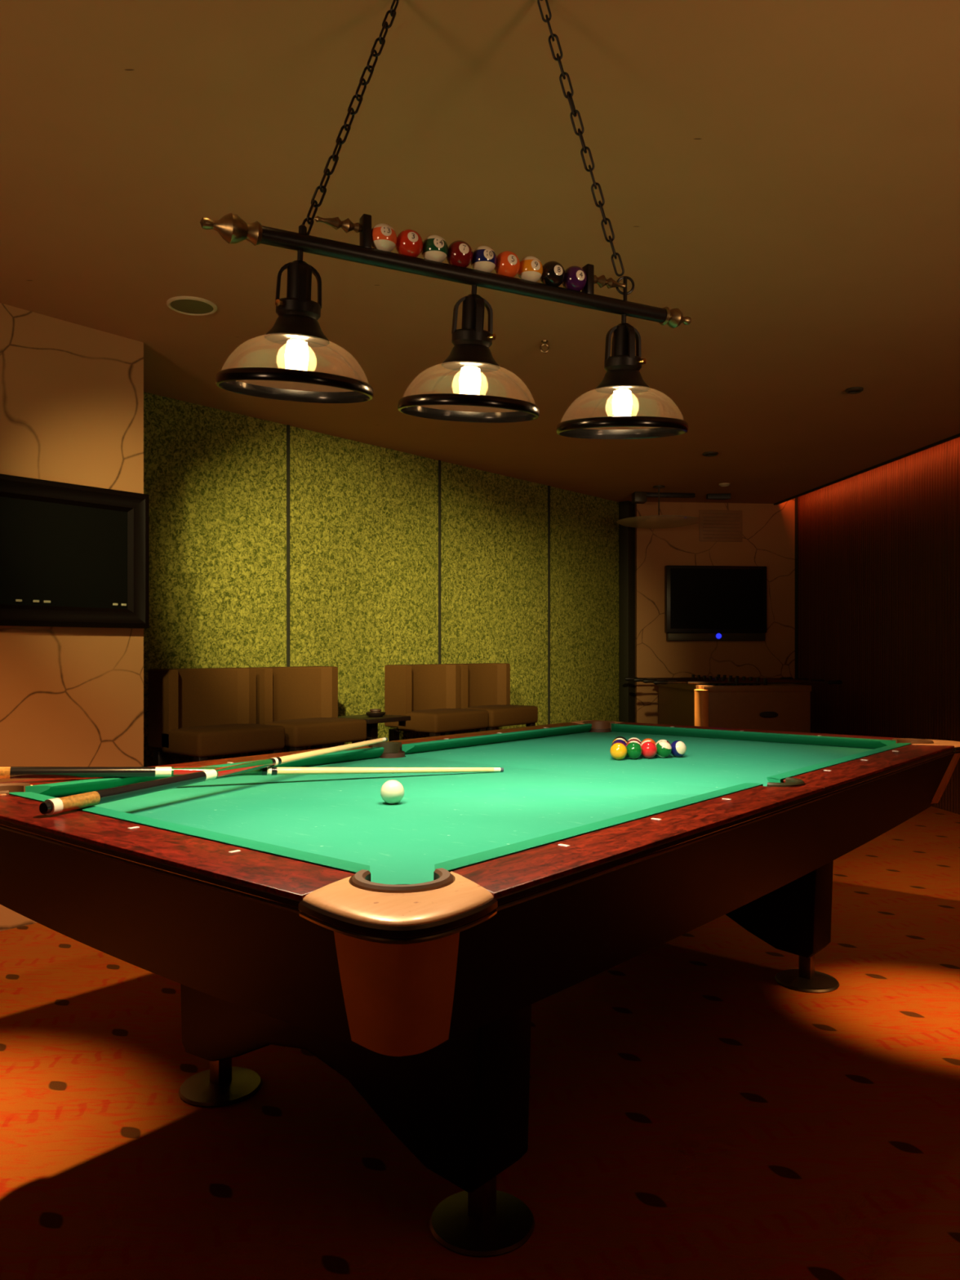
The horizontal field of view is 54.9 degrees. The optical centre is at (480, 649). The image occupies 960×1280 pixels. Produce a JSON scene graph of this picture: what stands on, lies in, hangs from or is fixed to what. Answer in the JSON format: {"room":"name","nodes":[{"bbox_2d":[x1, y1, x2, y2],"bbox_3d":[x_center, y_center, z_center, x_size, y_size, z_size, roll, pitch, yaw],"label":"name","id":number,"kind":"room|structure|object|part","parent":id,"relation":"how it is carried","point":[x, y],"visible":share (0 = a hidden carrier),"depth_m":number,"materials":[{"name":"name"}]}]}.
{"room":"games hall","nodes":[
{"label":"games hall","id":0,"kind":"room"},
{"bbox_2d":[0,302,143,931],"bbox_3d":[-4.038,-0.131,1.907,0.900,2.530,6.740,0,0,40],"label":"stone wall","id":1,"kind":"structure","parent":0,"point":[72,394],"depth_m":3.94,"materials":[{"name":"beige stone"}]},
{"bbox_2d":[0,473,149,628],"bbox_3d":[-1.843,-0.397,3.780,0.062,0.602,1.040,0,0,40],"label":"screen","id":2,"kind":"object","parent":1,"relation":"attached to","point":[72,555],"visible":1,"depth_m":3.92,"materials":[{"name":"black plastic"}]},
{"bbox_3d":[-1.857,-0.397,3.791,0.018,0.442,0.880,0,0,40],"label":"screen panel","id":3,"kind":"part","parent":2,"relation":"part of","materials":[{"name":"black glass"}]},
{"bbox_2d":[143,391,618,766],"bbox_3d":[-0.403,-0.131,6.793,0.120,2.530,5.900,0,0,40],"label":"wall","id":4,"kind":"structure","parent":0,"point":[364,517],"depth_m":6.23,"materials":[{"name":"green fabric"}]},
{"bbox_2d":[286,424,289,751],"bbox_3d":[-1.193,-0.131,5.747,0.012,2.530,0.018,0,0,40],"label":"trim","id":5,"kind":"structure","parent":4,"relation":"attached to","point":[287,425],"depth_m":5.74,"materials":[{"name":"black wood"}]},
{"bbox_2d":[438,460,440,663],"bbox_3d":[-0.298,-0.131,6.816,0.012,2.530,0.018,0,0,40],"label":"trim","id":6,"kind":"structure","parent":4,"relation":"attached to","point":[439,461],"depth_m":6.81,"materials":[{"name":"black wood"}]},
{"bbox_2d":[547,485,550,724],"bbox_3d":[0.588,-0.131,7.875,0.012,2.530,0.018,0,0,40],"label":"trim","id":7,"kind":"structure","parent":4,"relation":"attached to","point":[548,486],"depth_m":7.87,"materials":[{"name":"black wood"}]},
{"bbox_2d":[618,501,635,722],"bbox_3d":[1.403,-0.131,8.764,0.100,2.530,0.160,0,0,40],"label":"trim","id":8,"kind":"structure","parent":4,"relation":"attached to","point":[626,508],"depth_m":8.71,"materials":[{"name":"black wood"}]},
{"bbox_2d":[0,0,959,503],"bbox_3d":[-1.890,-1.413,3.209,12.220,0.035,16.583,0,0,0],"label":"ceiling","id":9,"kind":"structure","parent":0,"point":[783,176],"depth_m":2.88,"materials":[{"name":"paint"}]},
{"bbox_2d":[166,296,217,315],"bbox_3d":[-1.168,-1.391,3.747,0.196,0.010,0.196,0,0,0],"label":"ceiling speaker","id":10,"kind":"object","parent":9,"relation":"attached to","point":[188,305],"visible":1,"depth_m":3.73},
{"bbox_2d":[170,299,213,314],"bbox_3d":[-1.168,-1.389,3.747,0.168,0.005,0.168,0,0,0],"label":"grille","id":11,"kind":"object","parent":10,"relation":"attached to","point":[182,306],"depth_m":3.74,"materials":[{"name":"black metal"}]},
{"bbox_2d":[200,0,691,439],"bbox_3d":[-0.023,-0.941,1.986,1.138,0.911,0.305,0,0,-26],"label":"pendant lamp","id":12,"kind":"object","parent":9,"relation":"hanging from","point":[296,326],"visible":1,"depth_m":1.93,"materials":[{"name":"black metal"}]},
{"bbox_3d":[-0.342,-0.808,1.784,0.016,0.026,0.016,0,0,0],"label":"hanging stem","id":13,"kind":"part","parent":12,"relation":"part of","materials":[{"name":"black metal"}]},
{"bbox_3d":[-0.228,-0.829,1.842,0.018,0.068,0.026,0,0,-27],"label":"upright post","id":14,"kind":"part","parent":12,"relation":"part of","materials":[{"name":"black metal"}]},
{"bbox_3d":[0.243,-0.829,2.079,0.018,0.068,0.026,0,0,-27],"label":"upright post","id":15,"kind":"part","parent":12,"relation":"part of","materials":[{"name":"black metal"}]},
{"bbox_3d":[0.334,-0.827,2.125,0.009,0.060,0.009,0,0,0],"label":"hanging stem","id":16,"kind":"part","parent":12,"relation":"part of","materials":[{"name":"black metal"}]},
{"bbox_2d":[539,339,549,353],"bbox_3d":[0.292,-1.369,4.182,0.037,0.054,0.032,0,0,39],"label":"ceiling hook","id":17,"kind":"object","parent":9,"relation":"attached to","point":[544,341],"visible":1,"depth_m":4.18,"materials":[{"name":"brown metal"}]},
{"bbox_3d":[0.292,-1.388,4.182,0.032,0.016,0.032,0,0,0],"label":"plate","id":18,"kind":"part","parent":17,"relation":"part of","materials":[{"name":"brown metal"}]},
{"bbox_2d":[616,484,702,528],"bbox_3d":[1.530,-1.224,7.900,0.720,0.345,0.720,0,0,0],"label":"lamp","id":19,"kind":"object","parent":9,"relation":"hanging from","point":[651,522],"visible":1,"depth_m":7.75,"materials":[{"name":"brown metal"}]},
{"bbox_3d":[1.530,-1.219,7.900,0.012,0.330,0.011,0,0,0],"label":"rod","id":20,"kind":"part","parent":19,"relation":"part of","materials":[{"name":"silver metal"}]},
{"bbox_3d":[1.530,-1.075,7.900,0.720,0.047,0.720,0,0,0],"label":"lamp shade","id":21,"kind":"part","parent":19,"relation":"part of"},
{"bbox_2d":[631,491,730,503],"bbox_3d":[1.800,-1.351,8.263,0.880,0.090,0.110,0,0,-6],"label":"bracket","id":22,"kind":"object","parent":9,"relation":"attached to","point":[637,497],"visible":1,"depth_m":8.23,"materials":[{"name":"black metal"}]},
{"bbox_3d":[1.670,-1.379,8.255,0.500,0.035,0.060,0,0,-6],"label":"rail","id":23,"kind":"part","parent":22,"relation":"part of","materials":[{"name":"black metal"}]},
{"bbox_3d":[2.138,-1.373,8.301,0.200,0.045,0.100,0,0,-6],"label":"arm","id":24,"kind":"part","parent":22,"relation":"part of"},
{"bbox_2d":[702,451,718,456],"bbox_3d":[1.637,-1.388,6.566,0.110,0.016,0.110,0,0,0],"label":"recessed light","id":25,"kind":"object","parent":9,"relation":"in","point":[708,453],"visible":1,"depth_m":6.54,"materials":[{"name":"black metal"}]},
{"bbox_2d":[719,483,729,486],"bbox_3d":[2.059,-1.388,7.783,0.090,0.016,0.090,0,0,0],"label":"ceiling sensor","id":26,"kind":"object","parent":9,"relation":"attached to","point":[720,484],"visible":1,"depth_m":7.76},
{"bbox_2d":[845,386,863,394],"bbox_3d":[2.006,-1.388,4.953,0.090,0.016,0.090,0,0,0],"label":"recessed light","id":27,"kind":"object","parent":9,"relation":"in","point":[852,390],"visible":1,"depth_m":4.93,"materials":[{"name":"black metal"}]},
{"bbox_2d":[0,806,959,1279],"bbox_3d":[-0.500,1.159,3.650,15.000,0.050,15.700,0,0,0],"label":"floor","id":28,"kind":"structure","parent":0,"point":[695,1113],"depth_m":2.18,"materials":[{"name":"carpet"}]},
{"bbox_2d":[0,720,959,1257],"bbox_3d":[0.212,0.730,2.760,1.666,0.808,2.936,0,0,40],"label":"pool table","id":29,"kind":"object","parent":28,"relation":"on","point":[409,945],"visible":0.96,"depth_m":1.79,"materials":[{"name":"green fabric"}]},
{"bbox_3d":[-0.706,0.350,1.663,1.238,0.020,0.034,0,0,40],"label":"edge moulding","id":30,"kind":"part","parent":29,"relation":"part of","materials":[{"name":"brown wood"}]},
{"bbox_3d":[-0.674,0.339,1.702,1.236,0.010,0.131,0,0,40],"label":"rail","id":31,"kind":"part","parent":29,"relation":"part of","materials":[{"name":"brown wood"}]},
{"bbox_3d":[-0.767,0.339,2.752,0.131,0.010,1.270,0,0,40],"label":"rail","id":32,"kind":"part","parent":29,"relation":"part of","materials":[{"name":"brown wood"}]},
{"bbox_2d":[8,791,369,874],"bbox_3d":[-0.617,0.349,1.769,1.218,0.037,0.045,0,0,40],"label":"cushion","id":33,"kind":"object","parent":29,"relation":"on","point":[326,863],"depth_m":1.62,"materials":[{"name":"green fabric"}]},
{"bbox_2d":[25,746,384,797],"bbox_3d":[-0.709,0.349,2.684,0.045,0.037,1.189,0,0,40],"label":"cushion","id":34,"kind":"object","parent":29,"relation":"on","point":[59,789],"depth_m":2.57,"materials":[{"name":"green fabric"}]},
{"bbox_2d":[39,737,387,815],"bbox_3d":[-0.592,0.309,2.480,0.033,0.033,1.402,0,1,23],"label":"pool cue","id":35,"kind":"object","parent":29,"relation":"on","point":[51,806],"visible":1,"depth_m":2.14,"materials":[{"name":"beige wood"}]},
{"bbox_2d":[0,766,503,778],"bbox_3d":[-0.612,0.326,2.522,1.461,0.083,0.033,0,0,-22],"label":"pool cue","id":36,"kind":"object","parent":29,"relation":"on","point":[6,772],"visible":0.9,"depth_m":2.42,"materials":[{"name":"beige wood"}]},
{"bbox_3d":[-0.333,0.780,2.109,1.020,0.493,0.170,0,0,40],"label":"leg","id":37,"kind":"part","parent":29,"relation":"part of","materials":[{"name":"brown wood"}]},
{"bbox_2d":[374,750,404,758],"bbox_3d":[-0.314,0.431,3.201,0.108,0.155,0.108,0,0,40],"label":"pocket","id":38,"kind":"object","parent":29,"relation":"on","point":[385,753],"depth_m":3.16,"materials":[{"name":"leather"}]},
{"bbox_2d":[380,779,404,804],"bbox_3d":[-0.209,0.340,2.210,0.057,0.057,0.057,0,0,0],"label":"cue ball","id":39,"kind":"object","parent":29,"relation":"on","point":[392,792],"visible":1,"depth_m":2.19,"materials":[{"name":"white plastic"}]},
{"bbox_3d":[0.049,0.339,3.726,0.131,0.010,1.270,0,0,40],"label":"rail","id":40,"kind":"part","parent":29,"relation":"part of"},
{"bbox_2d":[401,723,591,754],"bbox_3d":[0.125,0.349,3.680,0.045,0.037,1.189,0,0,40],"label":"cushion","id":41,"kind":"object","parent":29,"relation":"on","point":[584,728],"depth_m":3.59,"materials":[{"name":"green fabric"}]},
{"bbox_2d":[434,782,763,871],"bbox_3d":[0.300,0.349,1.840,0.045,0.037,1.189,0,0,40],"label":"cushion","id":42,"kind":"object","parent":29,"relation":"on","point":[459,864],"depth_m":1.69,"materials":[{"name":"green fabric"}]},
{"bbox_2d":[587,728,611,732],"bbox_3d":[0.537,0.431,4.181,0.112,0.155,0.112,0,0,40],"label":"pocket","id":43,"kind":"object","parent":29,"relation":"on","point":[593,730],"depth_m":4.13,"materials":[{"name":"leather"}]},
{"bbox_2d":[609,742,626,759],"bbox_3d":[0.464,0.340,3.091,0.057,0.057,0.057,0,0,22],"label":"ball","id":44,"kind":"object","parent":29,"relation":"on","point":[618,751],"visible":1,"depth_m":3.07,"materials":[{"name":"yellow plastic"}]},
{"bbox_2d":[611,741,626,746],"bbox_3d":[0.473,0.340,3.148,0.057,0.057,0.057,0,0,23],"label":"ball","id":45,"kind":"object","parent":29,"relation":"on","point":[621,742],"visible":0.23,"depth_m":3.14,"materials":[{"name":"plastic"}]},
{"bbox_2d":[611,739,626,745],"bbox_3d":[0.483,0.340,3.204,0.057,0.057,0.057,0,0,24],"label":"ball","id":46,"kind":"object","parent":29,"relation":"on","point":[616,740],"visible":0.23,"depth_m":3.20,"materials":[{"name":"purple plastic"}]},
{"bbox_2d":[612,737,626,743],"bbox_3d":[0.493,0.340,3.261,0.057,0.057,0.057,0,0,12],"label":"ball","id":47,"kind":"object","parent":29,"relation":"on","point":[624,740],"visible":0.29,"depth_m":3.25,"materials":[{"name":"plastic"}]},
{"bbox_2d":[612,736,626,742],"bbox_3d":[0.503,0.340,3.318,0.057,0.057,0.057,0,0,31],"label":"ball","id":48,"kind":"object","parent":29,"relation":"on","point":[624,738],"visible":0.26,"depth_m":3.31,"materials":[{"name":"plastic"}]},
{"bbox_2d":[626,740,641,746],"bbox_3d":[0.527,0.340,3.168,0.057,0.057,0.057,0,0,24],"label":"ball","id":49,"kind":"object","parent":29,"relation":"on","point":[632,740],"visible":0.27,"depth_m":3.16,"materials":[{"name":"white plastic"}]},
{"bbox_2d":[626,742,642,759],"bbox_3d":[0.517,0.340,3.111,0.057,0.057,0.057,0,0,24],"label":"ball","id":50,"kind":"object","parent":29,"relation":"on","point":[634,750],"visible":0.95,"depth_m":3.09,"materials":[{"name":"green plastic"}]},
{"bbox_2d":[626,738,641,744],"bbox_3d":[0.537,0.340,3.224,0.057,0.057,0.057,0,0,19],"label":"ball","id":51,"kind":"object","parent":29,"relation":"on","point":[632,739],"visible":0.2,"depth_m":3.21,"materials":[{"name":"plastic"}]},
{"bbox_2d":[626,737,641,742],"bbox_3d":[0.547,0.340,3.281,0.057,0.057,0.057,0,0,17],"label":"ball","id":52,"kind":"object","parent":29,"relation":"on","point":[633,737],"visible":0.23,"depth_m":3.27,"materials":[{"name":"white plastic"}]},
{"bbox_3d":[0.376,0.339,1.795,0.131,0.010,1.270,0,0,40],"label":"rail","id":53,"kind":"part","parent":29,"relation":"part of","materials":[{"name":"brown wood"}]},
{"bbox_2d":[640,739,656,745],"bbox_3d":[0.581,0.340,3.187,0.057,0.057,0.057,0,0,18],"label":"ball","id":54,"kind":"object","parent":29,"relation":"on","point":[647,740],"visible":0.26,"depth_m":3.18,"materials":[{"name":"plastic"}]},
{"bbox_2d":[640,741,657,758],"bbox_3d":[0.571,0.340,3.131,0.057,0.057,0.057,0,0,18],"label":"ball","id":55,"kind":"object","parent":29,"relation":"on","point":[649,748],"visible":0.94,"depth_m":3.11,"materials":[{"name":"red plastic"}]},
{"bbox_2d":[655,739,670,744],"bbox_3d":[0.635,0.340,3.207,0.057,0.057,0.057,0,0,20],"label":"ball","id":56,"kind":"object","parent":29,"relation":"on","point":[660,740],"visible":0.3,"depth_m":3.20,"materials":[{"name":"white plastic"}]},
{"bbox_2d":[656,741,671,757],"bbox_3d":[0.625,0.340,3.151,0.057,0.057,0.057,0,0,27],"label":"ball","id":57,"kind":"object","parent":29,"relation":"on","point":[664,748],"visible":0.94,"depth_m":3.13,"materials":[{"name":"green plastic"}]},
{"bbox_2d":[670,740,686,757],"bbox_3d":[0.679,0.340,3.170,0.057,0.057,0.057,0,0,27],"label":"ball","id":58,"kind":"object","parent":29,"relation":"on","point":[678,748],"visible":0.88,"depth_m":3.15,"materials":[{"name":"plastic"}]},
{"bbox_3d":[0.823,0.350,2.250,0.034,0.020,2.540,0,0,40],"label":"edge moulding","id":59,"kind":"part","parent":29,"relation":"part of","materials":[{"name":"brown wood"}]},
{"bbox_2d":[610,723,896,748],"bbox_3d":[1.042,0.349,3.751,1.218,0.037,0.045,0,0,40],"label":"cushion","id":60,"kind":"object","parent":29,"relation":"on","point":[833,742],"depth_m":3.70,"materials":[{"name":"green fabric"}]},
{"bbox_3d":[1.099,0.339,3.819,1.236,0.010,0.131,0,0,40],"label":"rail","id":61,"kind":"part","parent":29,"relation":"part of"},
{"bbox_3d":[0.777,0.780,3.435,1.020,0.493,0.170,0,0,40],"label":"leg","id":62,"kind":"part","parent":29,"relation":"part of","materials":[{"name":"brown wood"}]},
{"bbox_2d":[766,742,911,782],"bbox_3d":[1.134,0.349,2.836,0.045,0.037,1.189,0,0,40],"label":"cushion","id":63,"kind":"object","parent":29,"relation":"on","point":[780,778],"depth_m":2.70,"materials":[{"name":"green fabric"}]},
{"bbox_3d":[1.192,0.339,2.769,0.131,0.010,1.270,0,0,40],"label":"rail","id":64,"kind":"part","parent":29,"relation":"part of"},
{"bbox_2d":[624,674,842,733],"bbox_3d":[2.126,0.681,7.944,1.520,0.905,1.343,0,0,-6],"label":"foosball table","id":65,"kind":"object","parent":28,"relation":"on","point":[767,704],"visible":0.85,"depth_m":7.32,"materials":[{"name":"beige laminate"}]},
{"bbox_3d":[1.376,0.266,8.409,0.120,0.036,0.036,0,0,-6],"label":"handle","id":66,"kind":"part","parent":65,"relation":"part of","materials":[{"name":"black plastic"}]},
{"bbox_3d":[1.406,0.266,8.107,0.120,0.036,0.036,0,0,-6],"label":"handle","id":67,"kind":"part","parent":65,"relation":"part of","materials":[{"name":"black plastic"}]},
{"bbox_3d":[1.436,0.266,7.806,0.120,0.036,0.036,0,0,-6],"label":"handle","id":68,"kind":"part","parent":65,"relation":"part of","materials":[{"name":"black plastic"}]},
{"bbox_3d":[1.466,0.266,7.504,0.120,0.036,0.036,0,0,-6],"label":"handle","id":69,"kind":"part","parent":65,"relation":"part of","materials":[{"name":"black plastic"}]},
{"bbox_3d":[2.003,0.266,8.470,1.180,0.018,0.017,0,0,-6],"label":"rod","id":70,"kind":"part","parent":65,"relation":"part of","materials":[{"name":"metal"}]},
{"bbox_3d":[1.753,0.524,7.295,0.124,0.420,0.124,0,0,-6],"label":"corner post","id":71,"kind":"part","parent":65,"relation":"part of","materials":[{"name":"brown wood"}]},
{"bbox_3d":[2.033,0.266,8.169,1.180,0.018,0.017,0,0,-6],"label":"rod","id":72,"kind":"part","parent":65,"relation":"part of","materials":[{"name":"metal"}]},
{"bbox_3d":[2.157,0.266,8.334,1.180,0.018,0.017,0,0,-6],"label":"rod","id":73,"kind":"part","parent":65,"relation":"part of","materials":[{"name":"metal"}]},
{"bbox_3d":[2.063,0.266,7.868,1.180,0.018,0.017,0,0,-6],"label":"rod","id":74,"kind":"part","parent":65,"relation":"part of","materials":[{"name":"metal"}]},
{"bbox_3d":[2.187,0.266,8.032,1.180,0.018,0.017,0,0,-6],"label":"rod","id":75,"kind":"part","parent":65,"relation":"part of","materials":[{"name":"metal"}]},
{"bbox_3d":[2.093,0.266,7.566,1.180,0.018,0.017,0,0,-6],"label":"rod","id":76,"kind":"part","parent":65,"relation":"part of","materials":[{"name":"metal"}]},
{"bbox_3d":[2.247,0.266,7.429,1.180,0.018,0.017,0,0,-6],"label":"rod","id":77,"kind":"part","parent":65,"relation":"part of","materials":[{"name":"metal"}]},
{"bbox_3d":[2.217,0.266,7.731,1.180,0.018,0.017,0,0,-6],"label":"rod","id":78,"kind":"part","parent":65,"relation":"part of","materials":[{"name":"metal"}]},
{"bbox_3d":[2.784,0.266,8.396,0.120,0.036,0.036,0,0,-6],"label":"handle","id":79,"kind":"part","parent":65,"relation":"part of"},
{"bbox_3d":[2.814,0.266,8.094,0.120,0.036,0.036,0,0,-6],"label":"handle","id":80,"kind":"part","parent":65,"relation":"part of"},
{"bbox_3d":[2.844,0.266,7.793,0.120,0.036,0.036,0,0,-6],"label":"handle","id":81,"kind":"part","parent":65,"relation":"part of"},
{"bbox_3d":[2.874,0.266,7.492,0.120,0.036,0.036,0,0,-6],"label":"handle","id":82,"kind":"part","parent":65,"relation":"part of","materials":[{"name":"black"}]},
{"bbox_3d":[-0.189,0.984,6.379,0.730,0.300,5.060,0,0,40],"label":"platform","id":83,"kind":"object","parent":28,"relation":"on","visible":0},
{"bbox_2d":[148,667,284,766],"bbox_3d":[-1.348,0.467,4.761,0.450,0.735,0.524,0,0,40],"label":"lounge chair","id":84,"kind":"object","parent":83,"relation":"on","point":[202,713],"visible":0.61,"depth_m":4.70,"materials":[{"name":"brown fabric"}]},
{"bbox_3d":[-1.629,0.674,4.706,0.050,0.320,0.050,0,0,40],"label":"leg","id":85,"kind":"part","parent":84,"relation":"part of","materials":[{"name":"brown wood"}]},
{"bbox_3d":[-1.353,0.674,4.475,0.050,0.320,0.050,0,0,40],"label":"leg","id":86,"kind":"part","parent":84,"relation":"part of","materials":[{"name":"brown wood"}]},
{"bbox_3d":[-1.446,0.299,4.843,0.195,0.400,0.524,0,0,40],"label":"backrest","id":87,"kind":"part","parent":84,"relation":"part of","materials":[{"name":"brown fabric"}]},
{"bbox_3d":[-1.308,0.458,4.727,0.345,0.122,0.524,0,0,40],"label":"seat","id":88,"kind":"part","parent":84,"relation":"part of","materials":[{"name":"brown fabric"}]},
{"bbox_3d":[-1.344,0.674,5.047,0.050,0.320,0.050,0,0,40],"label":"leg","id":89,"kind":"part","parent":84,"relation":"part of","materials":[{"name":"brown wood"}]},
{"bbox_3d":[-1.068,0.674,4.816,0.050,0.320,0.050,0,0,40],"label":"leg","id":90,"kind":"part","parent":84,"relation":"part of","materials":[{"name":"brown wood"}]},
{"bbox_2d":[247,666,366,755],"bbox_3d":[-0.976,0.467,5.206,0.450,0.735,0.524,0,0,40],"label":"lounge chair","id":91,"kind":"object","parent":83,"relation":"on","point":[303,700],"visible":0.58,"depth_m":5.19,"materials":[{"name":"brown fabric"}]},
{"bbox_3d":[-1.257,0.674,5.151,0.050,0.320,0.050,0,0,40],"label":"leg","id":92,"kind":"part","parent":91,"relation":"part of","materials":[{"name":"brown wood"}]},
{"bbox_3d":[-1.074,0.299,5.287,0.195,0.400,0.524,0,0,40],"label":"backrest","id":93,"kind":"part","parent":91,"relation":"part of","materials":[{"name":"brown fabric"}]},
{"bbox_3d":[-0.981,0.674,4.920,0.050,0.320,0.050,0,0,40],"label":"leg","id":94,"kind":"part","parent":91,"relation":"part of","materials":[{"name":"brown wood"}]},
{"bbox_3d":[-0.936,0.458,5.172,0.345,0.122,0.524,0,0,40],"label":"seat","id":95,"kind":"part","parent":91,"relation":"part of","materials":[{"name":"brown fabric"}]},
{"bbox_3d":[-0.972,0.674,5.491,0.050,0.320,0.050,0,0,40],"label":"leg","id":96,"kind":"part","parent":91,"relation":"part of","materials":[{"name":"brown wood"}]},
{"bbox_2d":[337,714,410,741],"bbox_3d":[-0.653,0.618,5.561,0.320,0.432,0.350,0,0,40],"label":"side table","id":97,"kind":"object","parent":83,"relation":"on","point":[372,722],"visible":0.33,"depth_m":5.52,"materials":[{"name":"brown wood"}]},
{"bbox_2d":[365,708,386,716],"bbox_3d":[-0.628,0.379,5.559,0.124,0.046,0.124,0,0,0],"label":"ashtray","id":98,"kind":"object","parent":97,"relation":"on","point":[374,712],"visible":1,"depth_m":5.53,"materials":[{"name":"brown glass"}]},
{"bbox_2d":[369,708,382,712],"bbox_3d":[-0.628,0.373,5.559,0.072,0.034,0.072,0,0,0],"label":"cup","id":99,"kind":"object","parent":98,"relation":"on","point":[372,710],"depth_m":5.53,"materials":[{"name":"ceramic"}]},
{"bbox_3d":[-0.628,0.389,5.559,0.124,0.026,0.124,0,0,0],"label":"dish","id":100,"kind":"part","parent":98,"relation":"part of","materials":[{"name":"brown wood"}]},
{"bbox_2d":[384,663,488,741],"bbox_3d":[-0.276,0.467,6.041,0.450,0.735,0.524,0,0,40],"label":"lounge chair","id":101,"kind":"object","parent":83,"relation":"on","point":[429,694],"visible":0.72,"depth_m":5.97,"materials":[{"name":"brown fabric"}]},
{"bbox_3d":[-0.557,0.674,5.987,0.050,0.320,0.050,0,0,40],"label":"leg","id":102,"kind":"part","parent":101,"relation":"part of","materials":[{"name":"brown wood"}]},
{"bbox_3d":[-0.374,0.299,6.123,0.195,0.400,0.524,0,0,40],"label":"backrest","id":103,"kind":"part","parent":101,"relation":"part of","materials":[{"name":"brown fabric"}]},
{"bbox_3d":[-0.281,0.674,5.756,0.050,0.320,0.050,0,0,40],"label":"leg","id":104,"kind":"part","parent":101,"relation":"part of","materials":[{"name":"brown wood"}]},
{"bbox_3d":[-0.236,0.458,6.008,0.345,0.122,0.524,0,0,40],"label":"seat","id":105,"kind":"part","parent":101,"relation":"part of","materials":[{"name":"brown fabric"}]},
{"bbox_3d":[0.004,0.674,6.096,0.050,0.320,0.050,0,0,40],"label":"leg","id":106,"kind":"part","parent":101,"relation":"part of","materials":[{"name":"brown wood"}]},
{"bbox_2d":[445,662,537,735],"bbox_3d":[0.077,0.467,6.463,0.450,0.735,0.524,0,0,40],"label":"lounge chair","id":107,"kind":"object","parent":83,"relation":"on","point":[483,686],"visible":0.44,"depth_m":6.49,"materials":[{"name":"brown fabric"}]},
{"bbox_3d":[-0.204,0.674,6.409,0.050,0.320,0.050,0,0,40],"label":"leg","id":108,"kind":"part","parent":107,"relation":"part of","materials":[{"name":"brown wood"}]},
{"bbox_3d":[-0.021,0.299,6.545,0.195,0.400,0.524,0,0,40],"label":"backrest","id":109,"kind":"part","parent":107,"relation":"part of","materials":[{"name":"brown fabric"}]},
{"bbox_3d":[0.072,0.674,6.177,0.050,0.320,0.050,0,0,40],"label":"leg","id":110,"kind":"part","parent":107,"relation":"part of","materials":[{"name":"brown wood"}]},
{"bbox_3d":[0.117,0.458,6.429,0.345,0.122,0.524,0,0,40],"label":"seat","id":111,"kind":"part","parent":107,"relation":"part of","materials":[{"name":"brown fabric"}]},
{"bbox_3d":[0.357,0.674,6.518,0.050,0.320,0.050,0,0,40],"label":"leg","id":112,"kind":"part","parent":107,"relation":"part of","materials":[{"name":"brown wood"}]},
{"bbox_2d":[635,497,795,724],"bbox_3d":[2.241,-0.311,8.865,1.550,2.890,0.150,0,0,-6],"label":"wall","id":113,"kind":"structure","parent":0,"point":[768,530],"depth_m":8.79,"materials":[{"name":"stone"}]},
{"bbox_2d":[664,565,766,640],"bbox_3d":[2.233,-0.436,8.738,0.976,0.710,0.088,0,0,-6],"label":"television","id":114,"kind":"object","parent":113,"relation":"attached to","point":[702,602],"visible":1,"depth_m":8.71,"materials":[{"name":"black plastic"}]},
{"bbox_2d":[715,633,721,638],"bbox_3d":[2.252,-0.128,8.705,0.052,0.052,0.018,0,0,-6],"label":"light","id":115,"kind":"object","parent":114,"relation":"attached to","point":[717,635],"depth_m":8.70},
{"bbox_2d":[699,510,742,542],"bbox_3d":[2.291,-1.176,8.787,0.420,0.300,0.015,0,0,-5],"label":"air vent","id":116,"kind":"object","parent":113,"relation":"in","point":[715,526],"visible":1,"depth_m":8.78,"materials":[{"name":"metal"}]},
{"bbox_2d":[797,436,959,814],"bbox_3d":[3.775,-0.311,2.159,0.121,2.890,13.500,0,0,-6],"label":"wall","id":117,"kind":"structure","parent":0,"point":[878,548],"depth_m":7.30,"materials":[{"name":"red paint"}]},
{"bbox_2d":[795,497,797,684],"bbox_3d":[3.043,-0.311,8.894,0.050,2.890,0.050,0,0,-6],"label":"trim","id":118,"kind":"structure","parent":117,"relation":"attached to","point":[796,499],"depth_m":8.87,"materials":[{"name":"brown wood"}]},
{"bbox_2d":[773,433,959,505],"bbox_3d":[3.486,-1.390,2.180,0.030,0.012,14.600,0,0,-6],"label":"trim","id":119,"kind":"structure","parent":117,"relation":"attached to","point":[956,436],"depth_m":7.00,"materials":[{"name":"brown wood"}]}
]}

